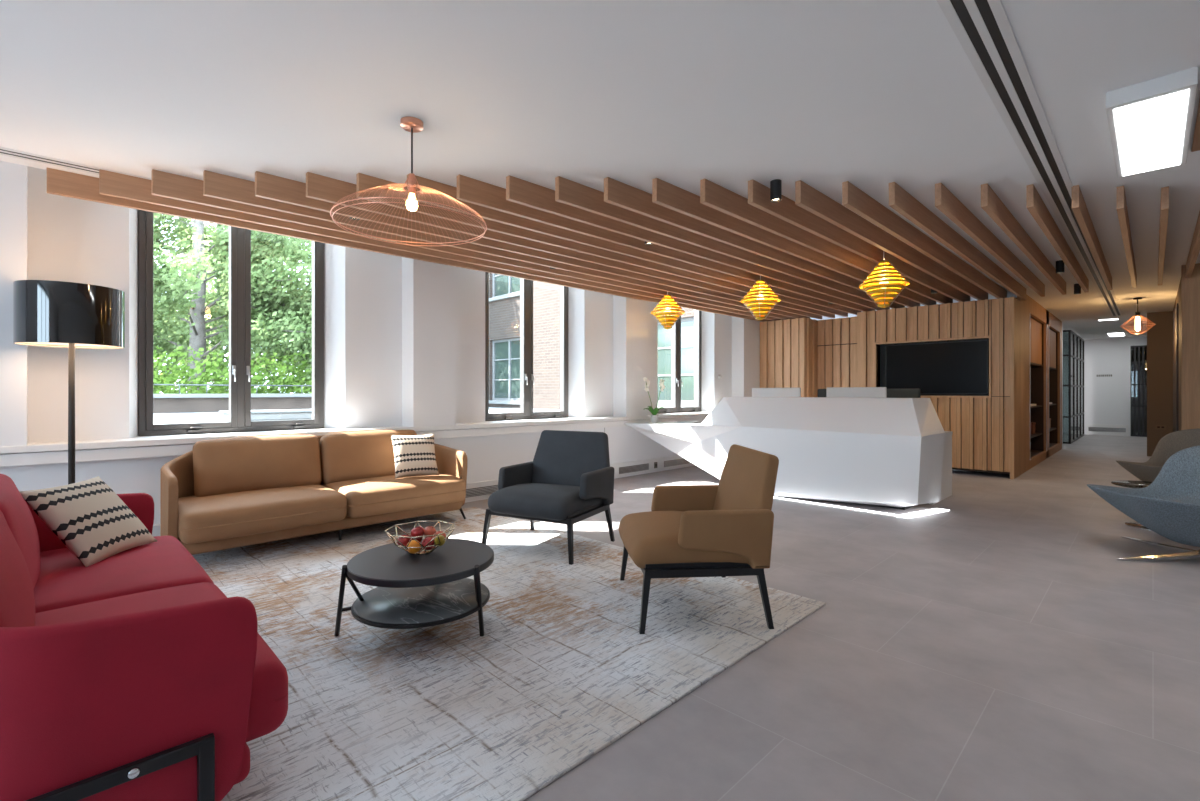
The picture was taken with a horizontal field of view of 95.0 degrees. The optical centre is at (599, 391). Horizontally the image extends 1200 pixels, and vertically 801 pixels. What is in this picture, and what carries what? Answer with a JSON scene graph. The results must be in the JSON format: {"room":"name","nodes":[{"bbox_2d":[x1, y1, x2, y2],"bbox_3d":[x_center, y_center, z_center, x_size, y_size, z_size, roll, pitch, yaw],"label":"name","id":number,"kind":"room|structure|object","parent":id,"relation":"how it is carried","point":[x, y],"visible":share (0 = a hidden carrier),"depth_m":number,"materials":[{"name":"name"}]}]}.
{"room":"lobby","nodes":[
{"label":"lobby","id":0,"kind":"room"},
{"bbox_2d":[0,421,702,524],"bbox_3d":[-1.833,0.835,5.885,14.100,0.730,0.390,0,0,-45],"label":"wall","id":1,"kind":"structure","parent":0,"point":[486,454],"depth_m":5.95,"materials":[{"name":"white paint"}]},
{"bbox_2d":[152,455,695,536],"bbox_3d":[-1.723,1.097,5.703,14.000,0.205,0.027,0,0,-45],"label":"baseboard","id":2,"kind":"structure","parent":1,"relation":"attached to","point":[660,461],"depth_m":7.79,"materials":[{"name":"white paint"}]},
{"bbox_2d":[466,485,498,497],"bbox_3d":[-1.399,1.100,6.015,0.700,0.090,0.012,0,0,-45],"label":"air vent","id":3,"kind":"object","parent":1,"relation":"attached to","point":[478,491],"visible":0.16,"depth_m":6.09,"materials":[{"name":"grey"}]},
{"bbox_2d":[619,463,648,473],"bbox_3d":[0.494,1.100,7.898,0.640,0.090,0.012,0,0,-45],"label":"air vent","id":4,"kind":"object","parent":1,"relation":"attached to","point":[641,467],"visible":1,"depth_m":7.88,"materials":[{"name":"grey"}]},
{"bbox_2d":[664,458,689,466],"bbox_3d":[1.207,1.100,8.607,0.650,0.090,0.012,0,0,-45],"label":"air vent","id":5,"kind":"object","parent":1,"relation":"attached to","point":[677,461],"visible":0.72,"depth_m":8.57,"materials":[{"name":"grey"}]},
{"bbox_2d":[0,161,760,446],"bbox_3d":[-1.603,-0.325,6.149,14.800,3.050,0.580,0,0,-45],"label":"wall","id":6,"kind":"structure","parent":0,"point":[404,338],"depth_m":5.40,"materials":[{"name":"white paint"}]},
{"bbox_2d":[138,210,323,435],"bbox_3d":[-3.160,-0.700,4.830,1.375,2.100,0.155,0,0,-45],"label":"window","id":7,"kind":"structure","parent":6,"relation":"in","point":[239,238],"depth_m":4.78,"materials":[{"name":"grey metal"}]},
{"bbox_2d":[0,412,710,466],"bbox_3d":[-1.839,0.415,5.819,14.000,0.130,0.475,0,0,-45],"label":"sill","id":8,"kind":"structure","parent":6,"relation":"attached to","point":[38,453],"depth_m":4.53,"materials":[{"name":"white paint"}]},
{"bbox_2d":[485,272,567,420],"bbox_3d":[-0.933,-0.700,7.044,1.375,2.100,0.155,0,0,-45],"label":"window","id":9,"kind":"structure","parent":6,"relation":"in","point":[526,286],"depth_m":7.02,"materials":[{"name":"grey metal"}]},
{"bbox_2d":[658,310,700,413],"bbox_3d":[1.293,-0.700,9.258,1.375,2.100,0.155,0,0,-45],"label":"window","id":10,"kind":"structure","parent":6,"relation":"in","point":[676,407],"depth_m":9.26,"materials":[{"name":"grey metal"}]},
{"bbox_2d":[0,0,1199,339],"bbox_3d":[5.116,-1.740,6.626,25.400,0.520,9.380,0,0,-45],"label":"ceiling","id":11,"kind":"structure","parent":0,"point":[871,95],"depth_m":2.75,"materials":[{"name":"white paint"}]},
{"bbox_2d":[0,147,151,179],"bbox_3d":[-1.523,-1.477,5.502,13.400,0.006,0.150,0,0,-45],"label":"ceiling vent","id":12,"kind":"object","parent":11,"relation":"in","point":[4,151],"visible":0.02,"depth_m":3.52,"materials":[{"name":"metal"}]},
{"bbox_2d":[330,116,486,245],"bbox_3d":[-1.031,-1.191,3.014,0.807,0.577,0.807,0,0,37],"label":"pendant","id":13,"kind":"object","parent":11,"relation":"hanging from","point":[410,124],"visible":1,"depth_m":3.00,"materials":[{"name":"brown"}]},
{"bbox_2d":[47,168,772,321],"bbox_3d":[-0.140,-1.400,7.139,9.930,0.160,0.040,0,0,-45],"label":"ceiling slat","id":14,"kind":"object","parent":11,"relation":"attached to","point":[59,182],"visible":0.49,"depth_m":4.49,"materials":[{"name":"wood"}]},
{"bbox_2d":[99,169,784,320],"bbox_3d":[0.109,-1.400,7.065,9.681,0.160,0.040,0,0,-45],"label":"ceiling slat","id":15,"kind":"object","parent":11,"relation":"attached to","point":[114,184],"visible":0.49,"depth_m":4.50,"materials":[{"name":"wood"}]},
{"bbox_2d":[152,169,795,319],"bbox_3d":[0.357,-1.400,6.992,9.433,0.160,0.040,0,0,-45],"label":"ceiling slat","id":16,"kind":"object","parent":11,"relation":"attached to","point":[164,184],"visible":0.49,"depth_m":4.43,"materials":[{"name":"wood"}]},
{"bbox_2d":[203,170,809,317],"bbox_3d":[0.605,-1.400,6.919,9.184,0.160,0.040,0,0,-45],"label":"ceiling slat","id":17,"kind":"object","parent":11,"relation":"attached to","point":[215,185],"visible":0.49,"depth_m":4.51,"materials":[{"name":"wood"}]},
{"bbox_2d":[255,171,821,318],"bbox_3d":[0.853,-1.400,6.846,8.935,0.160,0.040,0,0,-45],"label":"ceiling slat","id":18,"kind":"object","parent":11,"relation":"attached to","point":[267,186],"visible":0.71,"depth_m":4.56,"materials":[{"name":"wood"}]},
{"bbox_2d":[306,172,834,317],"bbox_3d":[1.101,-1.400,6.772,8.686,0.160,0.040,0,0,-45],"label":"ceiling slat","id":19,"kind":"object","parent":11,"relation":"attached to","point":[319,187],"visible":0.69,"depth_m":4.66,"materials":[{"name":"wood"}]},
{"bbox_2d":[356,173,847,316],"bbox_3d":[1.350,-1.400,6.699,8.438,0.160,0.040,0,0,-45],"label":"ceiling slat","id":20,"kind":"object","parent":11,"relation":"attached to","point":[363,181],"visible":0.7,"depth_m":4.87,"materials":[{"name":"wood"}]},
{"bbox_2d":[407,174,860,314],"bbox_3d":[1.598,-1.400,6.626,8.189,0.160,0.040,0,0,-45],"label":"ceiling slat","id":21,"kind":"object","parent":11,"relation":"attached to","point":[484,212],"visible":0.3,"depth_m":4.86,"materials":[{"name":"wood"}]},
{"bbox_2d":[457,174,874,311],"bbox_3d":[1.846,-1.400,6.553,7.940,0.160,0.040,0,0,-45],"label":"ceiling slat","id":22,"kind":"object","parent":11,"relation":"attached to","point":[470,190],"visible":0.54,"depth_m":4.63,"materials":[{"name":"wood"}]},
{"bbox_2d":[651,292,684,329],"bbox_3d":[0.918,-1.164,7.457,0.456,0.631,0.456,0,0,-45],"label":"pendant","id":23,"kind":"object","parent":11,"relation":"hanging from","point":[670,306],"visible":0.97,"depth_m":7.36,"materials":[{"name":"yellow plastic"}]},
{"bbox_2d":[506,175,889,309],"bbox_3d":[2.095,-1.400,6.479,7.692,0.160,0.040,0,0,-45],"label":"ceiling slat","id":24,"kind":"object","parent":11,"relation":"attached to","point":[519,191],"visible":0.56,"depth_m":4.67,"materials":[{"name":"wood"}]},
{"bbox_2d":[555,176,904,308],"bbox_3d":[2.343,-1.400,6.406,7.443,0.160,0.040,0,0,-45],"label":"ceiling slat","id":25,"kind":"object","parent":11,"relation":"attached to","point":[568,192],"visible":0.56,"depth_m":4.63,"materials":[{"name":"wood"}]},
{"bbox_2d":[741,275,780,319],"bbox_3d":[1.891,-1.164,6.479,0.456,0.631,0.456,0,0,-45],"label":"pendant","id":26,"kind":"object","parent":11,"relation":"hanging from","point":[762,298],"visible":0.99,"depth_m":6.39,"materials":[{"name":"yellow"}]},
{"bbox_2d":[604,177,919,306],"bbox_3d":[2.591,-1.400,6.333,7.194,0.160,0.040,0,0,-45],"label":"ceiling slat","id":27,"kind":"object","parent":11,"relation":"attached to","point":[617,193],"visible":0.56,"depth_m":4.62,"materials":[{"name":"wood"}]},
{"bbox_2d":[770,179,781,201],"bbox_3d":[1.235,-1.413,3.863,0.076,0.135,0.076,0,0,-45],"label":"ceiling spotlight","id":28,"kind":"object","parent":11,"relation":"attached to","point":[775,185],"visible":1,"depth_m":3.83,"materials":[{"name":"black"}]},
{"bbox_2d":[652,178,935,304],"bbox_3d":[2.839,-1.400,6.260,6.946,0.160,0.040,0,0,-45],"label":"ceiling slat","id":29,"kind":"object","parent":11,"relation":"attached to","point":[665,194],"visible":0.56,"depth_m":4.61,"materials":[{"name":"wood"}]},
{"bbox_2d":[700,179,952,303],"bbox_3d":[3.087,-1.400,6.186,6.697,0.160,0.040,0,0,-45],"label":"ceiling slat","id":30,"kind":"object","parent":11,"relation":"attached to","point":[713,195],"visible":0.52,"depth_m":4.62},
{"bbox_2d":[748,179,969,301],"bbox_3d":[3.336,-1.400,6.113,6.448,0.160,0.040,0,0,-45],"label":"ceiling slat","id":31,"kind":"object","parent":11,"relation":"attached to","point":[786,209],"visible":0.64,"depth_m":4.82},
{"bbox_2d":[859,251,909,307],"bbox_3d":[2.858,-1.164,5.536,0.456,0.631,0.456,0,0,-45],"label":"pendant","id":32,"kind":"object","parent":11,"relation":"hanging from","point":[889,286],"visible":0.98,"depth_m":5.46,"materials":[{"name":"yellow"}]},
{"bbox_2d":[795,180,987,299],"bbox_3d":[3.584,-1.400,6.040,6.200,0.160,0.040,0,0,-45],"label":"ceiling slat","id":33,"kind":"object","parent":11,"relation":"attached to","point":[807,197],"visible":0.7,"depth_m":4.86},
{"bbox_2d":[842,181,1006,297],"bbox_3d":[3.832,-1.400,5.966,5.951,0.160,0.040,0,0,-45],"label":"ceiling slat","id":34,"kind":"object","parent":11,"relation":"attached to","point":[854,199],"visible":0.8,"depth_m":4.85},
{"bbox_2d":[889,182,1025,299],"bbox_3d":[4.080,-1.400,5.893,5.702,0.160,0.040,0,0,-45],"label":"ceiling slat","id":35,"kind":"object","parent":11,"relation":"attached to","point":[900,200],"visible":1,"depth_m":4.84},
{"bbox_2d":[935,183,1044,296],"bbox_3d":[4.265,-1.400,5.756,5.273,0.160,0.040,0,0,-45],"label":"ceiling slat","id":36,"kind":"object","parent":11,"relation":"attached to","point":[946,202],"visible":1,"depth_m":4.82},
{"bbox_2d":[981,183,1065,294],"bbox_3d":[4.513,-1.400,5.683,5.025,0.160,0.040,0,0,-45],"label":"ceiling slat","id":37,"kind":"object","parent":11,"relation":"attached to","point":[991,203],"visible":1,"depth_m":4.76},
{"bbox_2d":[937,0,1122,315],"bbox_3d":[3.448,-1.477,4.120,18.500,0.006,0.170,0,0,-45],"label":"ceiling vent","id":38,"kind":"object","parent":11,"relation":"in","point":[983,29],"visible":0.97,"depth_m":2.79,"materials":[{"name":"metal"}]},
{"bbox_2d":[1026,184,1088,292],"bbox_3d":[4.761,-1.400,5.610,4.776,0.160,0.040,0,0,-45],"label":"ceiling slat","id":39,"kind":"object","parent":11,"relation":"attached to","point":[1035,205],"visible":1,"depth_m":4.75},
{"bbox_2d":[1056,260,1063,273],"bbox_3d":[5.193,-1.413,6.208,0.076,0.135,0.076,0,0,-45],"label":"ceiling spotlight","id":40,"kind":"object","parent":11,"relation":"attached to","point":[1059,264],"visible":0.98,"depth_m":6.18,"materials":[{"name":"black"}]},
{"bbox_2d":[1074,284,1080,293],"bbox_3d":[6.540,-1.413,7.534,0.076,0.135,0.076,0,0,-45],"label":"ceiling spotlight","id":41,"kind":"object","parent":11,"relation":"attached to","point":[1077,288],"visible":0.91,"depth_m":7.51,"materials":[{"name":"black"}]},
{"bbox_2d":[1072,185,1111,289],"bbox_3d":[5.010,-1.400,5.537,4.527,0.160,0.040,0,0,-45],"label":"ceiling slat","id":42,"kind":"object","parent":11,"relation":"attached to","point":[1079,207],"visible":1,"depth_m":4.70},
{"bbox_2d":[1116,186,1136,287],"bbox_3d":[5.258,-1.400,5.463,4.279,0.160,0.040,0,0,-45],"label":"ceiling slat","id":43,"kind":"object","parent":11,"relation":"attached to","point":[1121,205],"visible":1,"depth_m":4.58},
{"bbox_2d":[1120,297,1155,333],"bbox_3d":[8.459,-1.199,8.653,0.406,0.563,0.406,0,0,-45],"label":"pendant","id":44,"kind":"object","parent":11,"relation":"hanging from","point":[1137,315],"visible":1,"depth_m":8.64,"materials":[{"name":"orange"}]},
{"bbox_2d":[1106,67,1197,177],"bbox_3d":[3.049,-1.438,3.046,1.250,0.083,0.310,0,0,-45],"label":"ceiling light","id":45,"kind":"object","parent":11,"relation":"attached to","point":[1150,121],"visible":1,"depth_m":2.84,"materials":[{"name":"white plastic"}]},
{"bbox_2d":[1113,89,1188,175],"bbox_3d":[3.054,-1.399,3.052,1.185,0.004,0.256,0,0,-45],"label":"diffuser","id":46,"kind":"object","parent":45,"relation":"attached to","point":[1150,134],"depth_m":2.97,"materials":[{"name":"white"}]},
{"bbox_2d":[1158,186,1168,285],"bbox_3d":[5.506,-1.400,5.390,4.030,0.160,0.040,0,0,-45],"label":"ceiling slat","id":47,"kind":"object","parent":11,"relation":"attached to","point":[1164,203],"visible":1,"depth_m":4.47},
{"bbox_2d":[1186,211,1199,277],"bbox_3d":[5.616,-1.400,5.179,3.391,0.160,0.040,0,0,-45],"label":"ceiling slat","id":48,"kind":"object","parent":11,"relation":"attached to","point":[1194,250],"visible":1,"depth_m":5.29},
{"bbox_2d":[1191,98,1199,151],"bbox_3d":[2.796,-1.472,1.536,3.730,0.015,1.435,0,0,-45],"label":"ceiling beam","id":49,"kind":"structure","parent":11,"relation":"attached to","point":[1196,138],"depth_m":3.13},
{"bbox_2d":[461,434,1199,800],"bbox_3d":[5.127,1.260,6.615,25.400,0.120,9.350,0,0,-45],"label":"floor","id":50,"kind":"structure","parent":0,"point":[997,645],"depth_m":2.41,"materials":[{"name":"grey tile"}]},
{"bbox_2d":[13,280,124,484],"bbox_3d":[-3.395,0.266,3.534,0.516,1.868,0.516,0,0,-45],"label":"floor lamp","id":51,"kind":"object","parent":50,"relation":"on","point":[46,313],"visible":0.86,"depth_m":3.37,"materials":[{"name":"black metal"}]},
{"bbox_2d":[192,507,825,800],"bbox_3d":[-1.445,1.193,2.970,4.040,0.012,3.650,0,0,-45],"label":"area rug","id":52,"kind":"object","parent":50,"relation":"on","point":[561,669],"visible":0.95,"depth_m":2.46,"materials":[{"name":"carpet"}]},
{"bbox_2d":[0,474,287,800],"bbox_3d":[-1.916,0.771,2.071,0.814,0.830,2.258,0,0,-45],"label":"sofa","id":53,"kind":"object","parent":52,"relation":"on","point":[127,675],"visible":0.97,"depth_m":1.38,"materials":[{"name":"red fabric"}]},
{"bbox_2d":[0,510,34,626],"bbox_3d":[-1.788,0.584,1.570,0.244,0.454,0.880,0,0,-45],"label":"cushion","id":54,"kind":"object","parent":53,"relation":"on","point":[17,598],"depth_m":1.54,"materials":[{"name":"red fabric"}]},
{"bbox_2d":[0,474,39,588],"bbox_3d":[-2.417,0.585,2.202,0.249,0.454,0.880,0,0,-45],"label":"cushion","id":55,"kind":"object","parent":53,"relation":"on","point":[18,516],"depth_m":2.11,"materials":[{"name":"red fabric"}]},
{"bbox_2d":[19,476,156,566],"bbox_3d":[-2.394,0.598,2.598,0.280,0.340,0.440,0,0,-6],"label":"throw pillow","id":56,"kind":"object","parent":53,"relation":"on","point":[92,521],"visible":1,"depth_m":2.51,"materials":[{"name":"fabric"}]},
{"bbox_2d":[34,535,213,612],"bbox_3d":[-2.269,0.886,2.461,0.764,0.251,1.042,0,0,-45],"label":"seat cushion","id":57,"kind":"object","parent":53,"relation":"on","point":[63,580],"depth_m":2.34,"materials":[{"name":"red fabric"}]},
{"bbox_2d":[35,582,287,741],"bbox_3d":[-1.528,0.886,1.717,0.764,0.251,1.042,0,0,-45],"label":"seat cushion","id":58,"kind":"object","parent":53,"relation":"on","point":[268,710],"depth_m":1.85,"materials":[{"name":"red fabric"}]},
{"bbox_2d":[160,430,467,554],"bbox_3d":[-2.217,0.774,4.541,2.219,0.834,0.814,0,0,-45],"label":"sofa","id":59,"kind":"object","parent":52,"relation":"on","point":[223,493],"visible":0.88,"depth_m":4.29,"materials":[{"name":"brown leather"}]},
{"bbox_2d":[193,435,321,496],"bbox_3d":[-2.719,0.584,4.413,0.880,0.454,0.244,0,0,-45],"label":"cushion","id":60,"kind":"object","parent":59,"relation":"on","point":[222,466],"depth_m":4.31,"materials":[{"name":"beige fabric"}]},
{"bbox_2d":[178,484,346,543],"bbox_3d":[-2.572,0.886,4.153,1.042,0.251,0.764,0,0,-45],"label":"seat cushion","id":61,"kind":"object","parent":59,"relation":"on","point":[237,514],"depth_m":3.92,"materials":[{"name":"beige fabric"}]},
{"bbox_2d":[319,430,416,483],"bbox_3d":[-2.087,0.585,5.042,0.880,0.454,0.249,0,0,-45],"label":"cushion","id":62,"kind":"object","parent":59,"relation":"on","point":[349,456],"depth_m":4.86,"materials":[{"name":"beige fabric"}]},
{"bbox_2d":[321,473,465,517],"bbox_3d":[-1.827,0.886,4.893,1.042,0.251,0.764,0,0,-45],"label":"seat cushion","id":63,"kind":"object","parent":59,"relation":"on","point":[378,495],"depth_m":4.65,"materials":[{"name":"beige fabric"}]},
{"bbox_2d":[391,434,438,478],"bbox_3d":[-1.676,0.575,4.990,0.404,0.381,0.196,0,0,-36],"label":"throw pillow","id":64,"kind":"object","parent":59,"relation":"on","point":[413,455],"visible":1,"depth_m":4.93,"materials":[{"name":"fabric"}]},
{"bbox_2d":[334,538,493,635],"bbox_3d":[-0.877,0.997,2.718,0.700,0.390,0.698,0,0,-45],"label":"coffee table","id":65,"kind":"object","parent":52,"relation":"on","point":[412,591],"visible":0.94,"depth_m":2.60,"materials":[{"name":"grey stone"}]},
{"bbox_2d":[385,521,453,554],"bbox_3d":[-0.908,0.753,2.799,0.344,0.119,0.338,0,0,-45],"label":"fruit bowl","id":66,"kind":"object","parent":65,"relation":"on","point":[423,550],"visible":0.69,"depth_m":2.75,"materials":[{"name":"gold metal"}]},
{"bbox_2d":[397,535,410,547],"bbox_3d":[-0.996,0.759,2.797,0.068,0.064,0.066,0,0,-18],"label":"apple","id":67,"kind":"object","parent":66,"relation":"in","point":[403,540],"visible":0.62,"depth_m":2.77,"materials":[{"name":"brown food"}]},
{"bbox_2d":[407,540,420,553],"bbox_3d":[-0.924,0.767,2.728,0.068,0.070,0.068,0,0,-45],"label":"orange","id":68,"kind":"object","parent":66,"relation":"in","point":[413,543],"visible":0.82,"depth_m":2.70,"materials":[{"name":"orange food"}]},
{"bbox_2d":[411,526,423,538],"bbox_3d":[-0.930,0.715,2.803,0.067,0.065,0.067,0,0,-9],"label":"apple","id":69,"kind":"object","parent":66,"relation":"in","point":[416,531],"visible":0.88,"depth_m":2.78,"materials":[{"name":"brown food"}]},
{"bbox_2d":[422,537,434,550],"bbox_3d":[-0.862,0.762,2.760,0.063,0.064,0.065,0,0,-42],"label":"apple","id":70,"kind":"object","parent":66,"relation":"in","point":[427,540],"visible":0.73,"depth_m":2.74,"materials":[{"name":"brown food"}]},
{"bbox_2d":[424,526,436,537],"bbox_3d":[-0.881,0.727,2.848,0.066,0.064,0.067,0,0,4],"label":"apple","id":71,"kind":"object","parent":66,"relation":"in","point":[429,530],"visible":0.66,"depth_m":2.82,"materials":[{"name":"brown food"}]},
{"bbox_2d":[434,535,444,545],"bbox_3d":[-0.811,0.746,2.761,0.054,0.057,0.072,0,0,27],"label":"pear","id":72,"kind":"object","parent":66,"relation":"in","point":[441,537],"visible":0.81,"depth_m":2.75,"materials":[{"name":"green food"}]},
{"bbox_2d":[351,579,489,628],"bbox_3d":[-0.876,1.028,2.725,0.650,0.018,0.650,0,0,-45],"label":"shelf","id":73,"kind":"object","parent":65,"relation":"attached to","point":[433,605],"depth_m":2.62,"materials":[{"name":"black metal"}]},
{"bbox_2d":[482,430,614,564],"bbox_3d":[-0.381,0.756,4.278,0.796,0.861,0.780,0,0,27],"label":"armchair","id":74,"kind":"object","parent":52,"relation":"on","point":[569,479],"visible":0.99,"depth_m":4.29,"materials":[{"name":"black fabric"}]},
{"bbox_2d":[619,444,778,633],"bbox_3d":[0.519,0.756,3.120,0.780,0.861,0.796,0,0,-5],"label":"armchair","id":75,"kind":"object","parent":52,"relation":"on","point":[724,529],"visible":1,"depth_m":2.77,"materials":[{"name":"brown leather"}]},
{"bbox_2d":[624,397,952,517],"bbox_3d":[2.292,0.632,6.962,1.830,1.135,3.740,0,0,-45],"label":"reception desk","id":76,"kind":"object","parent":50,"relation":"on","point":[896,453],"visible":0.91,"depth_m":5.92,"materials":[{"name":"white"}]},
{"bbox_2d":[643,377,664,422],"bbox_3d":[0.756,0.113,7.695,0.343,0.640,0.292,0,0,-45],"label":"potted orchid","id":77,"kind":"object","parent":76,"relation":"on","point":[654,418],"visible":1,"depth_m":7.69,"materials":[{"name":"plant"}]},
{"bbox_2d":[752,388,800,396],"bbox_3d":[2.468,0.200,7.729,0.180,0.520,0.730,0,0,-45],"label":"desktop monitor","id":78,"kind":"object","parent":76,"relation":"on","point":[756,392],"visible":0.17,"depth_m":7.70,"materials":[{"name":"silver metal"}]},
{"bbox_2d":[826,387,886,397],"bbox_3d":[3.233,0.200,6.960,0.180,0.520,0.730,0,0,-45],"label":"desktop monitor","id":79,"kind":"object","parent":76,"relation":"on","point":[852,392],"visible":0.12,"depth_m":6.93,"materials":[{"name":"silver metal"}]},
{"bbox_2d":[887,389,919,397],"bbox_3d":[3.912,0.577,7.265,0.604,1.244,0.549,0,0,-39],"label":"office chair","id":80,"kind":"object","parent":50,"relation":"on","point":[891,393],"visible":0.12,"depth_m":7.39,"materials":[{"name":"grey"}]},
{"bbox_2d":[1111,480,1151,530],"bbox_3d":[4.907,1.014,4.880,0.550,0.372,0.550,0,0,-45],"label":"side table","id":81,"kind":"object","parent":50,"relation":"on","point":[1124,483],"visible":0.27,"depth_m":4.93,"materials":[{"name":"clear glass"}]},
{"bbox_2d":[1087,446,1199,560],"bbox_3d":[4.211,0.785,3.947,0.989,0.830,1.067,0,0,-45],"label":"lounge chair","id":82,"kind":"object","parent":50,"relation":"on","point":[1169,506],"visible":1,"depth_m":4.04,"materials":[{"name":"grey fabric"}]},
{"bbox_2d":[1116,428,1199,481],"bbox_3d":[5.888,0.785,5.537,1.067,0.830,0.989,0,0,31],"label":"lounge chair","id":83,"kind":"object","parent":50,"relation":"on","point":[1171,443],"visible":0.46,"depth_m":5.78,"materials":[{"name":"grey fabric"}]},
{"bbox_2d":[760,297,1013,478],"bbox_3d":[4.692,-0.055,9.286,1.050,2.510,3.850,0,0,-45],"label":"wall","id":84,"kind":"structure","parent":0,"point":[981,425],"depth_m":8.21,"materials":[{"name":"brown"}]},
{"bbox_2d":[817,344,856,396],"bbox_3d":[4.274,0.138,9.745,0.055,1.945,0.862,0,0,-45],"label":"door","id":85,"kind":"structure","parent":84,"relation":"in","point":[836,364],"depth_m":9.80,"materials":[{"name":"brown wood"}]},
{"bbox_2d":[886,340,988,393],"bbox_3d":[5.077,-0.355,8.335,0.121,0.780,1.360,0,0,-45],"label":"television","id":86,"kind":"object","parent":84,"relation":"attached to","point":[956,367],"visible":0.86,"depth_m":8.23,"materials":[{"name":"black"}]},
{"bbox_2d":[1014,294,1062,478],"bbox_3d":[9.040,-0.140,12.266,11.280,2.680,1.956,0,0,-45],"label":"wall","id":87,"kind":"structure","parent":0,"point":[1037,332],"depth_m":9.80,"materials":[{"name":"brown wood"}]},
{"bbox_2d":[1030,433,1041,438],"bbox_3d":[7.160,0.752,9.420,1.880,0.025,0.440,0,0,-45],"label":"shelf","id":88,"kind":"object","parent":87,"relation":"attached to","point":[1036,434],"depth_m":9.58,"materials":[{"name":"brown wood"}]},
{"bbox_2d":[1063,330,1083,443],"bbox_3d":[11.756,-0.120,14.342,3.538,2.640,1.078,0,0,-45],"label":"glass wall","id":89,"kind":"structure","parent":0,"point":[1073,344],"depth_m":13.15,"materials":[{"name":"black metal"}]},
{"bbox_2d":[1084,337,1146,435],"bbox_3d":[14.043,-0.140,15.377,0.200,2.680,4.400,0,0,-45],"label":"wall","id":90,"kind":"structure","parent":0,"point":[1107,400],"depth_m":15.21,"materials":[{"name":"white paint"}]},
{"bbox_2d":[1088,427,1125,431],"bbox_3d":[14.019,1.040,15.212,0.012,0.110,0.760,0,0,-45],"label":"air vent","id":91,"kind":"object","parent":90,"relation":"attached to","point":[1090,428],"visible":1,"depth_m":15.20,"materials":[{"name":"grey"}]},
{"bbox_2d":[1087,424,1127,435],"bbox_3d":[14.035,1.050,15.221,0.030,0.300,0.850,0,0,-45],"label":"baseboard","id":92,"kind":"structure","parent":90,"relation":"attached to","point":[1088,425],"depth_m":15.21,"materials":[{"name":"white paint"}]},
{"bbox_2d":[1131,345,1146,436],"bbox_3d":[14.525,-0.025,14.820,0.040,2.450,0.366,0,0,-45],"label":"door","id":93,"kind":"structure","parent":90,"relation":"in","point":[1138,353],"depth_m":14.80,"materials":[{"name":"glass"}]},
{"bbox_2d":[1147,311,1172,455],"bbox_3d":[12.609,-0.140,12.280,6.200,2.680,0.530,0,0,-45],"label":"wall","id":94,"kind":"structure","parent":0,"point":[1160,336],"depth_m":10.17,"materials":[{"name":"brown paint"}]},
{"bbox_2d":[1173,279,1180,430],"bbox_3d":[8.721,-0.140,8.177,5.100,2.680,0.195,0,0,-45],"label":"wall","id":95,"kind":"structure","parent":0,"point":[1178,297],"depth_m":7.50,"materials":[{"name":"brown paint"}]},
{"bbox_2d":[1173,303,1178,431],"bbox_3d":[8.822,-0.275,8.430,1.900,1.950,0.020,0,0,-45],"label":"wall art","id":96,"kind":"object","parent":95,"relation":"attached to","point":[1176,313],"visible":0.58,"depth_m":7.80,"materials":[{"name":"brown wood"}]},
{"bbox_2d":[1181,263,1199,429],"bbox_3d":[7.932,-0.140,5.326,0.080,2.680,3.165,0,0,-45],"label":"wall","id":97,"kind":"structure","parent":0,"point":[1190,287],"depth_m":6.37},
{"label":"outside","id":98,"kind":"structure","parent":0,"visible":0},
{"bbox_2d":[153,407,559,423],"bbox_3d":[-16.110,0.555,30.379,100.000,0.190,54.200,0,0,-45],"label":"floor","id":99,"kind":"structure","parent":98,"point":[198,417],"depth_m":10.33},
{"bbox_2d":[153,293,309,393],"bbox_3d":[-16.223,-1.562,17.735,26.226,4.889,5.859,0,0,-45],"label":"tree","id":100,"kind":"object","parent":99,"relation":"on","point":[210,313],"visible":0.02,"depth_m":19.44,"materials":[{"name":"green plant"}]},
{"bbox_2d":[153,223,309,391],"bbox_3d":[-15.050,-4.681,22.290,7.435,10.599,10.434,0,0,-34],"label":"tree","id":101,"kind":"object","parent":99,"relation":"on","point":[209,292],"visible":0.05,"depth_m":19.26,"materials":[{"name":"green plant"}]},
{"bbox_2d":[153,212,311,391],"bbox_3d":[-10.772,-3.879,16.595,8.671,9.005,7.630,0,0,23],"label":"tree","id":102,"kind":"object","parent":99,"relation":"on","point":[171,293],"visible":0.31,"depth_m":15.21,"materials":[{"name":"green plant"}]},
{"bbox_2d":[153,345,311,393],"bbox_3d":[-11.358,-0.344,12.134,17.125,1.602,3.791,0,0,-43],"label":"hedge","id":103,"kind":"object","parent":99,"relation":"on","point":[204,378],"visible":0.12,"depth_m":13.66,"materials":[{"name":"green plant"}]},
{"bbox_2d":[153,384,311,412],"bbox_3d":[-12.566,0.142,9.081,23.012,0.636,0.500,0,0,-45],"label":"wall","id":104,"kind":"structure","parent":99,"relation":"on","point":[162,403],"depth_m":12.60,"materials":[{"name":"grey"}]},
{"bbox_2d":[208,238,311,391],"bbox_3d":[-7.558,-3.663,18.073,7.471,8.591,7.209,0,0,-11],"label":"tree","id":105,"kind":"object","parent":99,"relation":"on","point":[270,302],"visible":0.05,"depth_m":15.49,"materials":[{"name":"green plant"}]},
{"bbox_2d":[219,409,311,420],"bbox_3d":[-4.426,0.385,10.406,4.500,0.150,0.880,0,0,-45],"label":"kerb","id":106,"kind":"object","parent":99,"relation":"on","point":[280,414],"visible":0.27,"depth_m":9.05,"materials":[{"name":"grey"}]},
{"bbox_2d":[489,273,694,409],"bbox_3d":[2.061,-3.450,16.647,8.200,9.300,9.100,0,0,-45],"label":"brick building","id":107,"kind":"structure","parent":99,"relation":"on","point":[504,291],"depth_m":14.83,"materials":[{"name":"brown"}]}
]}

